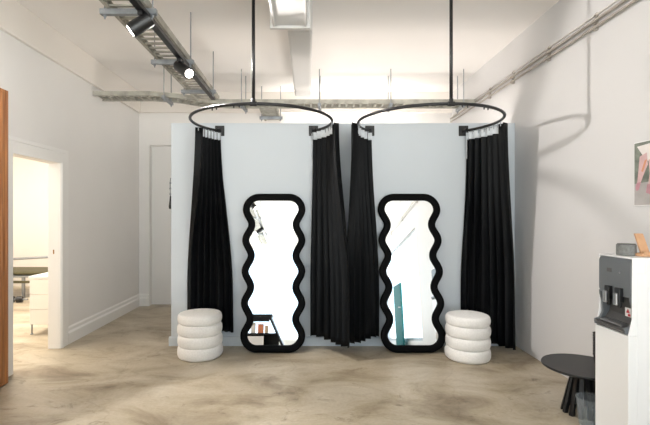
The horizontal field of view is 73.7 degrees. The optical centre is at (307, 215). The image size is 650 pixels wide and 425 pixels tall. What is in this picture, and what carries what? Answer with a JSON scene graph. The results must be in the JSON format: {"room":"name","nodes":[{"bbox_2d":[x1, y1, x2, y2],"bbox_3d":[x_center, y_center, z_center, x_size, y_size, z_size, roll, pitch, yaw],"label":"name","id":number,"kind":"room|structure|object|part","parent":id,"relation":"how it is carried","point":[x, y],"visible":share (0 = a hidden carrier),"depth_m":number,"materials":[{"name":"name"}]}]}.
{"room":"clothing store","nodes":[
{"label":"clothing store","id":0,"kind":"room"},
{"bbox_2d":[13,157,47,285],"bbox_3d":[-4.565,-0.260,8.730,3.670,3.320,0.140,0,0,0],"label":"wall","id":1,"kind":"structure","parent":0,"point":[30,177],"depth_m":8.66,"materials":[{"name":"white paint"}]},
{"bbox_2d":[0,29,138,325],"bbox_3d":[-2.680,-0.260,1.345,0.100,3.320,11.090,0,0,0],"label":"wall","id":2,"kind":"structure","parent":0,"point":[49,104],"depth_m":5.16,"materials":[{"name":"white paint"}]},
{"bbox_2d":[0,88,7,386],"bbox_3d":[-2.518,0.174,3.110,0.056,2.428,1.020,0,0,0],"label":"door","id":3,"kind":"structure","parent":2,"relation":"in","point":[3,93],"depth_m":3.54,"materials":[{"name":"brown wood"}]},
{"bbox_2d":[8,135,68,376],"bbox_3d":[-2.669,0.347,4.197,0.146,2.105,1.035,0,0,0],"label":"trim","id":4,"kind":"structure","parent":2,"relation":"attached to","point":[57,159],"depth_m":4.56,"materials":[{"name":"white wood"}]},
{"bbox_2d":[0,0,140,112],"bbox_3d":[-2.612,-1.758,1.270,0.035,0.325,10.940,0,0,0],"label":"beam","id":5,"kind":"structure","parent":2,"relation":"attached to","point":[16,20],"depth_m":4.47,"materials":[{"name":"white paint"}]},
{"bbox_2d":[69,294,139,343],"bbox_3d":[-2.619,1.305,5.730,0.022,0.190,2.020,0,0,0],"label":"baseboard","id":6,"kind":"structure","parent":2,"relation":"attached to","point":[78,330],"depth_m":5.47,"materials":[{"name":"white"}]},
{"bbox_2d":[16,0,558,91],"bbox_3d":[-0.145,-1.980,1.245,5.170,0.120,11.290,0,0,0],"label":"ceiling","id":7,"kind":"structure","parent":0,"point":[356,44],"depth_m":4.71,"materials":[{"name":"paint"}]},
{"bbox_2d":[99,0,218,99],"bbox_3d":[-1.275,-1.659,0.950,0.400,0.519,9.100,0,0,0],"label":"cable tray","id":8,"kind":"object","parent":7,"relation":"hanging from","point":[123,13],"visible":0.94,"depth_m":3.81,"materials":[{"name":"metal"}]},
{"bbox_2d":[128,0,214,99],"bbox_3d":[-1.135,-1.410,0.900,0.052,0.040,8.600,0,0,0],"label":"track","id":9,"kind":"object","parent":8,"relation":"attached to","point":[137,4],"visible":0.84,"depth_m":3.51,"materials":[{"name":"black metal"}]},
{"bbox_2d":[126,10,154,36],"bbox_3d":[-1.151,-1.316,2.979,0.185,0.172,0.121,0,0,0],"label":"spotlight","id":10,"kind":"object","parent":9,"relation":"attached to","point":[143,22],"visible":1,"depth_m":2.94,"materials":[{"name":"black metal"}]},
{"bbox_2d":[173,58,193,78],"bbox_3d":[-1.097,-1.294,3.820,0.105,0.199,0.237,0,0,-44],"label":"spotlight","id":11,"kind":"object","parent":9,"relation":"attached to","point":[179,65],"visible":1,"depth_m":3.77,"materials":[{"name":"black metal"}]},
{"bbox_3d":[-1.139,-1.498,0.950,0.028,0.055,9.100,0,0,0],"label":"rail","id":12,"kind":"part","parent":8,"relation":"part of","materials":[{"name":"metal"}]},
{"bbox_3d":[-1.105,-1.659,4.080,0.023,0.519,0.023,0,0,0],"label":"hanger rod","id":13,"kind":"part","parent":8,"relation":"part of","materials":[{"name":"metal"}]},
{"bbox_3d":[-1.105,-1.659,5.050,0.023,0.519,0.023,0,0,0],"label":"hanger rod","id":14,"kind":"part","parent":8,"relation":"part of","materials":[{"name":"metal"}]},
{"bbox_2d":[189,0,332,135],"bbox_3d":[-0.447,-1.391,4.089,1.387,1.055,1.186,0,0,0],"label":"rail","id":15,"kind":"object","parent":7,"relation":"hanging from","point":[253,102],"visible":0.96,"depth_m":3.58,"materials":[{"name":"black metal"}]},
{"bbox_2d":[187,126,232,332],"bbox_3d":[-1.033,0.175,4.612,0.422,2.164,0.336,0,0,-31],"label":"curtain","id":16,"kind":"object","parent":15,"relation":"hanging from","point":[209,273],"visible":0.91,"depth_m":4.61,"materials":[{"name":"black fabric"}]},
{"bbox_3d":[-0.953,-0.919,4.674,0.100,0.110,0.012,0,0,0],"label":"wall plate","id":17,"kind":"part","parent":15,"relation":"part of","materials":[{"name":"black metal"}]},
{"bbox_3d":[-0.447,-0.919,4.107,1.387,0.026,1.150,0,0,0],"label":"rail","id":18,"kind":"part","parent":15,"relation":"part of","materials":[{"name":"black metal"}]},
{"bbox_3d":[0.059,-0.919,4.674,0.100,0.110,0.012,0,0,0],"label":"wall plate","id":19,"kind":"part","parent":15,"relation":"part of","materials":[{"name":"black metal"}]},
{"bbox_2d":[310,122,349,347],"bbox_3d":[0.194,0.185,4.413,0.198,2.184,0.653,0,0,-29],"label":"curtain","id":20,"kind":"object","parent":15,"relation":"hanging from","point":[329,268],"visible":1,"depth_m":4.40,"materials":[{"name":"black fabric"}]},
{"bbox_2d":[259,86,282,120],"bbox_3d":[-0.545,-1.659,6.320,0.340,0.519,0.760,0,0,0],"label":"cable tray","id":21,"kind":"object","parent":7,"relation":"hanging from","point":[266,114],"visible":0.95,"depth_m":6.38,"materials":[{"name":"metal"}]},
{"bbox_2d":[93,67,474,113],"bbox_3d":[-0.234,-1.659,5.712,4.847,0.519,0.616,0,0,-5],"label":"cable tray","id":22,"kind":"object","parent":7,"relation":"hanging from","point":[170,98],"visible":0.84,"depth_m":5.66,"materials":[{"name":"metal"}]},
{"bbox_3d":[-1.760,-1.659,5.290,0.023,0.519,0.023,0,0,0],"label":"hanger rod","id":23,"kind":"part","parent":22,"relation":"part of","materials":[{"name":"metal"}]},
{"bbox_3d":[-0.868,-1.659,5.650,0.023,0.519,0.023,0,0,0],"label":"hanger rod","id":24,"kind":"part","parent":22,"relation":"part of","materials":[{"name":"metal"}]},
{"bbox_3d":[-0.234,-1.498,5.597,4.824,0.055,0.316,0,0,-5],"label":"rail","id":25,"kind":"part","parent":22,"relation":"part of","materials":[{"name":"metal"}]},
{"bbox_3d":[-0.234,-1.498,5.840,4.824,0.055,0.316,0,0,-5],"label":"rail","id":26,"kind":"part","parent":22,"relation":"part of","materials":[{"name":"metal"}]},
{"bbox_3d":[0.149,-1.659,5.650,0.023,0.519,0.023,0,0,0],"label":"hanger rod","id":27,"kind":"part","parent":22,"relation":"part of","materials":[{"name":"metal"}]},
{"bbox_3d":[1.082,-1.659,5.650,0.023,0.519,0.023,0,0,0],"label":"hanger rod","id":28,"kind":"part","parent":22,"relation":"part of","materials":[{"name":"metal"}]},
{"bbox_3d":[2.032,-1.659,5.650,0.023,0.519,0.023,0,0,0],"label":"hanger rod","id":29,"kind":"part","parent":22,"relation":"part of","materials":[{"name":"metal"}]},
{"bbox_2d":[268,0,311,95],"bbox_3d":[-0.140,-1.746,2.250,0.360,0.347,7.500,0,0,0],"label":"air duct","id":30,"kind":"object","parent":7,"relation":"attached to","point":[294,16],"visible":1,"depth_m":3.88,"materials":[{"name":"white metal"}]},
{"bbox_2d":[357,0,505,135],"bbox_3d":[1.172,-1.391,4.089,1.387,1.055,1.186,0,0,0],"label":"rail","id":31,"kind":"object","parent":7,"relation":"hanging from","point":[462,129],"visible":0.93,"depth_m":3.57,"materials":[{"name":"black metal"}]},
{"bbox_2d":[347,121,378,343],"bbox_3d":[0.544,0.190,4.431,0.219,2.194,0.618,0,0,30],"label":"curtain","id":32,"kind":"object","parent":31,"relation":"hanging from","point":[362,231],"visible":0.97,"depth_m":4.43,"materials":[{"name":"black fabric"}]},
{"bbox_3d":[0.666,-0.919,4.674,0.100,0.110,0.012,0,0,0],"label":"wall plate","id":33,"kind":"part","parent":31,"relation":"part of","materials":[{"name":"black metal"}]},
{"bbox_3d":[1.172,-0.919,4.107,1.387,0.026,1.150,0,0,0],"label":"rail","id":34,"kind":"part","parent":31,"relation":"part of","materials":[{"name":"black metal"}]},
{"bbox_3d":[1.678,-0.919,4.674,0.100,0.110,0.012,0,0,0],"label":"wall plate","id":35,"kind":"part","parent":31,"relation":"part of","materials":[{"name":"black metal"}]},
{"bbox_2d":[461,122,515,349],"bbox_3d":[1.887,0.217,4.461,0.327,2.249,0.560,0,0,-24],"label":"curtain","id":36,"kind":"object","parent":31,"relation":"hanging from","point":[487,259],"visible":0.97,"depth_m":4.50,"materials":[{"name":"black fabric"}]},
{"bbox_2d":[139,113,451,305],"bbox_3d":[-0.195,-0.260,6.815,4.870,3.320,0.150,0,0,0],"label":"wall","id":37,"kind":"structure","parent":0,"point":[154,128],"depth_m":6.74,"materials":[{"name":"white paint"}]},
{"bbox_2d":[139,294,148,305],"bbox_3d":[-2.550,1.305,6.729,0.160,0.190,0.022,0,0,0],"label":"baseboard","id":38,"kind":"structure","parent":37,"relation":"attached to","point":[144,298],"depth_m":6.72,"materials":[{"name":"white"}]},
{"bbox_2d":[152,147,170,303],"bbox_3d":[-2.010,0.149,6.850,0.914,2.490,0.040,0,0,0],"label":"door","id":39,"kind":"structure","parent":37,"relation":"in","point":[161,156],"depth_m":6.83,"materials":[{"name":"white paint"}]},
{"bbox_2d":[141,92,452,112],"bbox_3d":[-0.177,-1.760,6.723,4.835,0.320,0.035,0,0,0],"label":"trim","id":40,"kind":"structure","parent":37,"relation":"attached to","point":[146,106],"depth_m":6.71,"materials":[{"name":"white paint"}]},
{"bbox_2d":[0,286,594,424],"bbox_3d":[-1.880,1.460,2.150,9.040,0.120,13.300,0,0,0],"label":"floor","id":41,"kind":"structure","parent":0,"point":[125,371],"depth_m":3.56,"materials":[{"name":"concrete"}]},
{"bbox_2d":[13,296,27,302],"bbox_3d":[-5.170,1.350,7.010,1.260,0.100,0.116,0,0,0],"label":"weight","id":42,"kind":"object","parent":41,"relation":"on","point":[17,299],"visible":0.56,"depth_m":6.99,"materials":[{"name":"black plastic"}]},
{"bbox_2d":[13,256,47,297],"bbox_3d":[-4.851,1.014,7.695,2.742,0.771,0.730,0,0,0],"label":"desk","id":43,"kind":"object","parent":41,"relation":"on","point":[18,272],"visible":0.17,"depth_m":7.38,"materials":[{"name":"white wood"}]},
{"bbox_3d":[-4.850,1.120,7.350,2.740,0.040,0.040,0,0,0],"label":"rail","id":44,"kind":"part","parent":43,"relation":"part of","materials":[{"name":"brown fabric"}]},
{"bbox_3d":[-4.850,1.220,7.380,0.040,0.360,0.040,0,0,0],"label":"leg","id":45,"kind":"part","parent":43,"relation":"part of","materials":[{"name":"silver metal"}]},
{"bbox_3d":[-4.850,1.030,7.700,2.740,0.030,0.720,0,0,0],"label":"frame","id":46,"kind":"part","parent":43,"relation":"part of","materials":[{"name":"silver metal"}]},
{"bbox_3d":[-4.875,0.759,7.400,2.693,0.261,0.044,0,0,0],"label":"grab rail","id":47,"kind":"part","parent":43,"relation":"part of","materials":[{"name":"silver metal"}]},
{"bbox_2d":[28,272,47,334],"bbox_3d":[-3.045,1.055,5.344,0.490,0.690,0.532,0,0,0],"label":"filing cabinet","id":48,"kind":"object","parent":41,"relation":"on","point":[38,283],"visible":0.32,"depth_m":5.09,"materials":[{"name":"beige metal"}]},
{"bbox_3d":[-3.045,0.834,5.093,0.450,0.174,0.013,0,0,0],"label":"drawer","id":49,"kind":"part","parent":48,"relation":"part of","materials":[{"name":"beige metal"}]},
{"bbox_3d":[-3.045,1.011,5.093,0.450,0.174,0.013,0,0,0],"label":"drawer","id":50,"kind":"part","parent":48,"relation":"part of","materials":[{"name":"beige metal"}]},
{"bbox_3d":[-3.045,1.188,5.093,0.450,0.174,0.013,0,0,0],"label":"drawer","id":51,"kind":"part","parent":48,"relation":"part of","materials":[{"name":"beige metal"}]},
{"bbox_2d":[177,308,222,361],"bbox_3d":[-1.082,1.177,4.343,0.448,0.449,0.450,0,0,0],"label":"pouf","id":52,"kind":"object","parent":41,"relation":"on","point":[200,336],"visible":1,"depth_m":4.17,"materials":[{"name":"beige fabric"}]},
{"bbox_2d":[240,194,304,352],"bbox_3d":[-0.362,0.579,4.537,0.667,1.635,0.276,0,0,0],"label":"mirror","id":53,"kind":"object","parent":41,"relation":"on","point":[273,270],"visible":1,"depth_m":4.52,"materials":[{"name":"black mirror"}]},
{"bbox_2d":[248,201,297,344],"bbox_3d":[-0.362,0.579,4.537,0.532,1.514,0.008,0,-8,0],"label":"mirror glass","id":54,"kind":"object","parent":53,"relation":"attached to","point":[272,225],"depth_m":4.53,"materials":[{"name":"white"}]},
{"bbox_2d":[378,194,445,352],"bbox_3d":[1.078,0.579,4.537,0.667,1.635,0.276,0,0,0],"label":"mirror","id":55,"kind":"object","parent":41,"relation":"on","point":[410,270],"visible":1,"depth_m":4.53,"materials":[{"name":"black mirror"}]},
{"bbox_2d":[445,310,490,364],"bbox_3d":[1.575,1.177,4.268,0.432,0.449,0.434,0,0,0],"label":"pouf","id":56,"kind":"object","parent":41,"relation":"on","point":[468,332],"visible":1,"depth_m":4.10,"materials":[{"name":"beige fabric"}]},
{"bbox_2d":[541,353,594,420],"bbox_3d":[1.963,1.232,3.090,0.532,0.336,0.532,0,0,0],"label":"side table","id":57,"kind":"object","parent":41,"relation":"on","point":[580,369],"visible":0.66,"depth_m":3.04,"materials":[{"name":"black paint"}]},
{"bbox_3d":[1.880,1.242,3.130,0.096,0.316,0.028,0,0,26],"label":"slat leg","id":58,"kind":"part","parent":57,"relation":"part of","materials":[{"name":"black paint"}]},
{"bbox_3d":[1.871,1.242,3.090,0.096,0.316,0.028,0,0,0],"label":"slat leg","id":59,"kind":"part","parent":57,"relation":"part of","materials":[{"name":"black paint"}]},
{"bbox_3d":[1.880,1.242,3.049,0.098,0.316,0.065,0,0,0],"label":"slat leg","id":60,"kind":"part","parent":57,"relation":"part of","materials":[{"name":"black paint"}]},
{"bbox_3d":[1.906,1.242,3.018,0.028,0.316,0.096,0,0,39],"label":"slat leg","id":61,"kind":"part","parent":57,"relation":"part of","materials":[{"name":"black paint"}]},
{"bbox_3d":[2.020,1.242,3.162,0.028,0.316,0.096,0,0,39],"label":"slat leg","id":62,"kind":"part","parent":57,"relation":"part of","materials":[{"name":"black paint"}]},
{"bbox_3d":[1.942,1.242,3.000,0.047,0.316,0.099,0,0,0],"label":"slat leg","id":63,"kind":"part","parent":57,"relation":"part of","materials":[{"name":"black paint"}]},
{"bbox_3d":[1.984,1.242,3.000,0.047,0.316,0.099,0,0,0],"label":"slat leg","id":64,"kind":"part","parent":57,"relation":"part of","materials":[{"name":"black paint"}]},
{"bbox_2d":[594,254,649,424],"bbox_3d":[2.029,0.821,2.643,0.398,1.158,0.293,0,0,0],"label":"water cooler","id":65,"kind":"object","parent":41,"relation":"on","point":[622,326],"visible":1,"depth_m":2.56,"materials":[{"name":"white plastic"}]},
{"bbox_2d":[603,285,612,304],"bbox_3d":[1.854,0.489,2.678,0.048,0.118,0.044,0,0,0],"label":"tap","id":66,"kind":"object","parent":65,"relation":"on","point":[608,289],"depth_m":2.66,"materials":[{"name":"black metal"}]},
{"bbox_2d":[600,318,627,326],"bbox_3d":[1.879,0.646,2.645,0.066,0.012,0.190,0,0,0],"label":"drip tray","id":67,"kind":"object","parent":65,"relation":"on","point":[612,322],"depth_m":2.63,"materials":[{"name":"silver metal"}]},
{"bbox_3d":[1.909,0.366,2.645,0.081,0.227,0.272,0,0,0],"label":"dispenser panel","id":68,"kind":"part","parent":65,"relation":"part of","materials":[{"name":"grey plastic"}]},
{"bbox_2d":[613,287,623,307],"bbox_3d":[1.854,0.489,2.588,0.048,0.118,0.044,0,0,0],"label":"tap","id":69,"kind":"object","parent":65,"relation":"on","point":[618,295],"depth_m":2.57,"materials":[{"name":"black metal"}]},
{"bbox_2d":[616,243,636,255],"bbox_3d":[1.955,0.205,2.660,0.104,0.072,0.104,0,0,0],"label":"smart speaker","id":70,"kind":"object","parent":65,"relation":"on","point":[623,249],"visible":0.98,"depth_m":2.62},
{"bbox_2d":[634,233,649,256],"bbox_3d":[2.030,0.173,2.600,0.110,0.135,0.100,0,0,0],"label":"phone stand","id":71,"kind":"object","parent":65,"relation":"on","point":[641,243],"visible":0.91,"depth_m":2.60,"materials":[{"name":"brown wood"}]},
{"bbox_3d":[2.053,0.836,2.498,0.310,1.008,0.003,0,0,0],"label":"panel","id":72,"kind":"part","parent":65,"relation":"part of","materials":[{"name":"white plastic"}]},
{"bbox_2d":[169,123,514,345],"bbox_3d":[0.369,0.198,4.731,3.738,2.405,0.138,0,0,0],"label":"wall","id":73,"kind":"structure","parent":0,"point":[258,158],"depth_m":4.68,"materials":[{"name":"paint"}]},
{"bbox_2d":[169,178,170,208],"bbox_3d":[-1.501,-0.246,4.730,0.042,0.342,0.040,0,0,0],"label":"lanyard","id":74,"kind":"object","parent":73,"relation":"hanging from","point":[170,178],"visible":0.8,"depth_m":4.72,"materials":[{"name":"black fabric"}]},
{"bbox_2d":[452,0,649,377],"bbox_3d":[2.340,-0.260,1.345,0.200,3.320,11.090,0,0,0],"label":"wall","id":75,"kind":"structure","parent":0,"point":[578,116],"depth_m":3.72,"materials":[{"name":"white paint"}]},
{"bbox_2d":[451,0,617,115],"bbox_3d":[2.228,-1.555,1.400,0.022,0.032,10.600,0,0,0],"label":"conduit","id":76,"kind":"object","parent":75,"relation":"attached to","point":[596,15],"visible":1,"depth_m":3.93,"materials":[{"name":"white plastic"}]},
{"bbox_2d":[450,0,626,118],"bbox_3d":[2.217,-1.505,1.400,0.044,0.044,10.600,0,0,0],"label":"conduit","id":77,"kind":"object","parent":75,"relation":"attached to","point":[595,21],"visible":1,"depth_m":3.84,"materials":[{"name":"beige metal"}]},
{"bbox_2d":[450,0,637,122],"bbox_3d":[2.219,-1.455,1.400,0.042,0.040,10.600,0,0,0],"label":"conduit","id":78,"kind":"object","parent":75,"relation":"attached to","point":[595,27],"visible":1,"depth_m":3.78,"materials":[{"name":"beige metal"}]},
{"bbox_2d":[634,140,649,205],"bbox_3d":[2.232,-0.283,2.780,0.016,0.430,0.360,0,0,0],"label":"poster","id":79,"kind":"object","parent":75,"relation":"attached to","point":[641,149],"visible":1,"depth_m":2.88,"materials":[{"name":"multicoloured paper"}]}
]}

